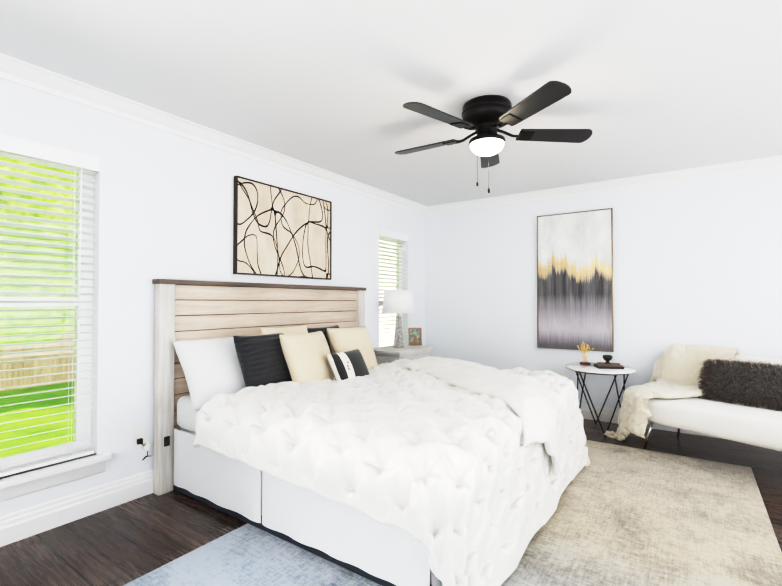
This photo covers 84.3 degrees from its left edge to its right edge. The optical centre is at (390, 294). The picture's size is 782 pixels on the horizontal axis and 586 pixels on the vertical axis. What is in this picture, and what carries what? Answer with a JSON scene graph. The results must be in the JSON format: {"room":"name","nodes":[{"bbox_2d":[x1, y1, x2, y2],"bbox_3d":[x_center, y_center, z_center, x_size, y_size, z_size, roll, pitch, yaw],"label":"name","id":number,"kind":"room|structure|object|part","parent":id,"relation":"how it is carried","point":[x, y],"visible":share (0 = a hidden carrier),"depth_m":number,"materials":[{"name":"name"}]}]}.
{"room":"bedroom","nodes":[
{"label":"bedroom","id":0,"kind":"room"},
{"bbox_2d":[0,78,424,515],"bbox_3d":[-1.402,0.052,3.112,0.150,2.440,6.550,-1,-1,35],"label":"wall","id":1,"kind":"structure","parent":0,"point":[163,206],"depth_m":2.75,"materials":[{"name":"paint"}]},
{"bbox_2d":[0,151,111,501],"bbox_3d":[-2.098,0.110,2.042,0.180,1.850,1.360,-1,-1,35],"label":"window","id":2,"kind":"structure","parent":1,"relation":"in","point":[44,452],"depth_m":2.45,"materials":[{"name":"white plastic"}]},
{"bbox_3d":[-2.156,0.055,2.083,0.004,1.660,1.160,-1,-1,35],"label":"window glass","id":3,"kind":"part","parent":2,"relation":"part of","materials":[{"name":"glass"}]},
{"bbox_2d":[0,133,99,476],"bbox_3d":[-2.095,0.053,2.041,0.087,1.735,1.236,-1,-1,35],"label":"window blinds","id":4,"kind":"object","parent":2,"relation":"attached to","point":[32,149],"visible":0.88,"depth_m":2.36,"materials":[{"name":"white plastic"}]},
{"bbox_2d":[0,469,173,546],"bbox_3d":[-1.332,1.199,3.045,0.020,0.145,6.250,-1,-1,35],"label":"baseboard","id":5,"kind":"structure","parent":1,"relation":"attached to","point":[29,521],"depth_m":2.40,"materials":[{"name":"white"}]},
{"bbox_2d":[132,427,151,460],"bbox_3d":[-1.558,0.938,2.709,0.038,0.200,0.107,-1,-1,35],"label":"electrical outlet","id":6,"kind":"object","parent":1,"relation":"attached to","point":[138,437],"visible":0.98,"depth_m":2.70,"materials":[{"name":"white plastic"}]},
{"bbox_2d":[0,53,427,214],"bbox_3d":[-1.306,-1.123,3.064,0.085,0.092,6.250,-1,-1,35],"label":"crown molding","id":7,"kind":"structure","parent":1,"relation":"attached to","point":[20,72],"depth_m":2.84,"materials":[{"name":"white"}]},
{"bbox_2d":[233,175,331,279],"bbox_3d":[-0.881,-0.521,3.697,0.035,0.745,1.050,-1,-1,35],"label":"art","id":8,"kind":"object","parent":1,"relation":"attached to","point":[279,232],"visible":1,"depth_m":3.61,"materials":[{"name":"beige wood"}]},
{"bbox_2d":[379,236,400,345],"bbox_3d":[-0.042,0.119,5.107,0.050,1.710,0.600,-1,-1,35],"label":"window","id":9,"kind":"structure","parent":1,"relation":"in","point":[381,303],"depth_m":5.27,"materials":[{"name":"glass"}]},
{"bbox_3d":[-0.047,0.119,5.111,0.004,1.630,0.520,-1,-1,35],"label":"window glass","id":10,"kind":"part","parent":9,"relation":"part of","materials":[{"name":"glass"}]},
{"bbox_2d":[379,228,407,344],"bbox_3d":[0.011,0.117,5.070,0.079,1.705,0.596,-1,-1,35],"label":"window blinds","id":11,"kind":"object","parent":9,"relation":"attached to","point":[401,237],"visible":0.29,"depth_m":5.06,"materials":[{"name":"white plastic"}]},
{"bbox_2d":[0,419,781,585],"bbox_3d":[0.711,1.298,1.620,5.300,0.100,6.550,-1,-1,35],"label":"floor","id":12,"kind":"structure","parent":0,"point":[124,543],"depth_m":2.30,"materials":[{"name":"brown wood"}]},
{"bbox_2d":[152,279,589,585],"bbox_3d":[-0.011,0.589,2.990,2.226,1.368,2.278,-1,-1,35],"label":"bed","id":13,"kind":"object","parent":12,"relation":"on","point":[298,416],"visible":1,"depth_m":2.27,"materials":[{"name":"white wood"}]},
{"bbox_2d":[164,436,169,446],"bbox_3d":[-1.430,0.936,2.755,0.004,0.060,0.035,-1,-1,35],"label":"switch","id":14,"kind":"object","parent":13,"relation":"attached to","point":[166,438],"depth_m":2.76,"materials":[{"name":"black plastic"}]},
{"bbox_3d":[-0.082,0.766,3.028,1.900,0.210,1.900,-1,-1,35],"label":"mattress","id":15,"kind":"part","parent":13,"relation":"part of","materials":[{"name":"white fabric"}]},
{"bbox_2d":[172,335,250,410],"bbox_3d":[-1.030,0.506,3.034,0.223,0.500,0.940,-38,-21,28],"label":"pillow","id":16,"kind":"object","parent":13,"relation":"on","point":[211,367],"depth_m":2.74,"materials":[{"name":"white fabric"}]},
{"bbox_3d":[-0.891,0.597,3.595,0.090,1.365,2.110,-1,-1,35],"label":"headboard","id":17,"kind":"part","parent":13,"relation":"part of","materials":[{"name":"brown wood"}]},
{"bbox_2d":[261,325,307,334],"bbox_3d":[-0.752,0.448,3.207,0.141,0.460,0.460,-20,-12,33],"label":"pillow","id":18,"kind":"object","parent":13,"relation":"on","point":[302,329],"depth_m":3.18,"materials":[{"name":"beige fabric"}]},
{"bbox_3d":[-0.080,1.230,3.019,1.884,0.058,1.888,-1,-1,35],"label":"frame","id":19,"kind":"part","parent":13,"relation":"part of","materials":[{"name":"black"}]},
{"bbox_2d":[279,331,333,382],"bbox_3d":[-0.576,0.482,3.109,0.161,0.470,0.470,-28,-14,27],"label":"pillow","id":20,"kind":"object","parent":13,"relation":"on","point":[303,358],"depth_m":2.99,"materials":[{"name":"beige fabric"}]},
{"bbox_2d":[327,349,368,380],"bbox_3d":[-0.305,0.543,3.199,0.121,0.280,0.420,-29,-14,24],"label":"pillow","id":21,"kind":"object","parent":13,"relation":"on","point":[349,365],"depth_m":3.11,"materials":[{"name":"black fabric"}]},
{"bbox_2d":[327,326,377,369],"bbox_3d":[-0.308,0.479,3.580,0.161,0.470,0.470,-29,-19,37],"label":"pillow","id":22,"kind":"object","parent":13,"relation":"on","point":[339,340],"depth_m":3.54,"materials":[{"name":"beige fabric"}]},
{"bbox_2d":[193,359,589,585],"bbox_3d":[0.207,0.917,2.833,1.673,0.709,2.283,-1,-1,35],"label":"comforter","id":23,"kind":"object","parent":13,"relation":"on","point":[402,472],"depth_m":2.00,"materials":[{"name":"white fabric"}]},
{"bbox_2d":[373,345,432,364],"bbox_3d":[0.102,0.937,4.670,0.461,0.720,0.674,-1,-1,35],"label":"nightstand","id":24,"kind":"object","parent":12,"relation":"on","point":[386,354],"visible":0.23,"depth_m":4.46,"materials":[{"name":"white wood"}]},
{"bbox_2d":[382,290,414,347],"bbox_3d":[0.083,0.265,4.725,0.370,0.625,0.370,-1,-1,35],"label":"lamp","id":25,"kind":"object","parent":24,"relation":"on","point":[398,302],"visible":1,"depth_m":4.60,"materials":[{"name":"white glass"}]},
{"bbox_2d":[408,328,421,345],"bbox_3d":[0.271,0.471,4.840,0.150,0.200,0.042,0,-9,-7],"label":"photo frame","id":26,"kind":"object","parent":24,"relation":"on","point":[414,336],"visible":1,"depth_m":4.84,"materials":[{"name":"brown wood"}]},
{"bbox_2d":[123,440,781,585],"bbox_3d":[0.658,1.254,2.376,2.350,0.010,3.530,-1,-1,35],"label":"rug","id":27,"kind":"object","parent":12,"relation":"on","point":[625,516],"visible":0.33,"depth_m":2.17,"materials":[{"name":"beige carpet"}]},
{"bbox_2d":[566,363,635,436],"bbox_3d":[1.988,0.988,4.106,0.600,0.600,0.600,-1,-1,35],"label":"side table","id":28,"kind":"object","parent":12,"relation":"on","point":[578,368],"visible":0.85,"depth_m":3.96,"materials":[{"name":"white stone"}]},
{"bbox_2d":[577,343,593,364],"bbox_3d":[1.910,0.577,4.244,0.160,0.226,0.080,-1,-1,35],"label":"decor","id":29,"kind":"object","parent":28,"relation":"on","point":[584,355],"visible":1,"depth_m":4.24,"materials":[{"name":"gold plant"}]},
{"bbox_2d":[594,362,623,368],"bbox_3d":[2.042,0.666,4.049,0.227,0.040,0.161,0,-1,13],"label":"books","id":30,"kind":"object","parent":28,"relation":"on","point":[601,365],"visible":0.98,"depth_m":3.99,"materials":[{"name":"black paper"}]},
{"bbox_2d":[602,355,612,363],"bbox_3d":[2.034,0.607,4.056,0.088,0.078,0.088,-1,-1,35],"label":"decorative bowl","id":31,"kind":"object","parent":30,"relation":"on","point":[607,358],"visible":1,"depth_m":4.03,"materials":[{"name":"black ceramic"}]},
{"bbox_2d":[604,343,781,451],"bbox_3d":[2.655,0.850,3.246,0.997,0.852,1.884,1,-1,-33],"label":"sofa","id":32,"kind":"object","parent":12,"relation":"on","point":[728,393],"visible":1,"depth_m":3.36,"materials":[{"name":"white fabric"}]},
{"bbox_2d":[604,343,740,440],"bbox_3d":[2.359,0.845,3.698,0.997,0.828,0.806,1,-1,-33],"label":"throw blanket","id":33,"kind":"object","parent":32,"relation":"on","point":[686,381],"depth_m":3.49,"materials":[{"name":"beige fabric"}]},
{"bbox_3d":[2.728,0.934,3.140,0.760,0.203,1.620,1,-1,-33],"label":"seat","id":34,"kind":"part","parent":32,"relation":"part of","materials":[{"name":"white fabric"}]},
{"bbox_2d":[0,0,781,205],"bbox_3d":[0.711,-1.242,1.661,5.300,0.100,6.550,-1,-1,35],"label":"ceiling","id":35,"kind":"structure","parent":0,"point":[656,86],"depth_m":2.31,"materials":[{"name":"paint"}]},
{"bbox_2d":[395,81,591,192],"bbox_3d":[0.553,-0.892,2.702,1.224,0.565,1.265,-1,-1,35],"label":"fan","id":36,"kind":"object","parent":35,"relation":"hanging from","point":[485,118],"visible":1,"depth_m":2.58,"materials":[{"name":"black metal"}]},
{"bbox_2d":[425,169,781,408],"bbox_3d":[2.540,0.071,4.266,5.000,2.440,0.150,-1,-1,35],"label":"wall","id":37,"kind":"structure","parent":0,"point":[698,262],"depth_m":4.25,"materials":[{"name":"paint"}]},
{"bbox_2d":[537,208,613,351],"bbox_3d":[1.932,-0.144,4.570,0.750,1.450,0.040,-1,-1,35],"label":"artwork","id":38,"kind":"object","parent":37,"relation":"attached to","point":[575,303],"visible":0.98,"depth_m":4.55,"materials":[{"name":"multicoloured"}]},
{"bbox_2d":[428,155,781,214],"bbox_3d":[2.465,-1.105,4.195,4.800,0.092,0.085,-1,-1,35],"label":"crown molding","id":39,"kind":"structure","parent":37,"relation":"attached to","point":[775,162],"depth_m":4.30,"materials":[{"name":"white"}]},
{"bbox_2d":[579,404,722,438],"bbox_3d":[2.495,1.217,4.175,4.950,0.145,0.020,-1,-1,35],"label":"baseboard","id":40,"kind":"structure","parent":37,"relation":"attached to","point":[606,414],"depth_m":4.37,"materials":[{"name":"white"}]},
{"label":"outside","id":41,"kind":"structure","parent":0,"visible":0},
{"bbox_2d":[0,338,73,456],"bbox_3d":[-16.236,1.794,16.798,39.830,0.100,70.000,-1,-1,35],"label":"ground","id":42,"kind":"structure","parent":41,"point":[51,426],"depth_m":5.43,"materials":[{"name":"green plant"}]},
{"bbox_2d":[0,330,74,390],"bbox_3d":[-5.612,0.723,8.265,0.060,1.865,36.112,-1,-1,35],"label":"fence","id":43,"kind":"object","parent":42,"relation":"on","point":[30,364],"depth_m":7.50,"materials":[{"name":"brown wood"}]},
{"bbox_2d":[0,157,76,349],"bbox_3d":[-3.508,-1.512,7.218,5.504,6.301,8.146,-1,-1,35],"label":"tree","id":44,"kind":"object","parent":42,"relation":"on","point":[25,339],"depth_m":4.90,"materials":[{"name":"green plant"}]},
{"bbox_2d":[379,240,395,346],"bbox_3d":[-0.611,-0.528,12.351,1.000,4.500,7.500,-1,-1,35],"label":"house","id":45,"kind":"structure","parent":42,"relation":"on","point":[386,322],"depth_m":12.17,"materials":[{"name":"white"}]}
]}

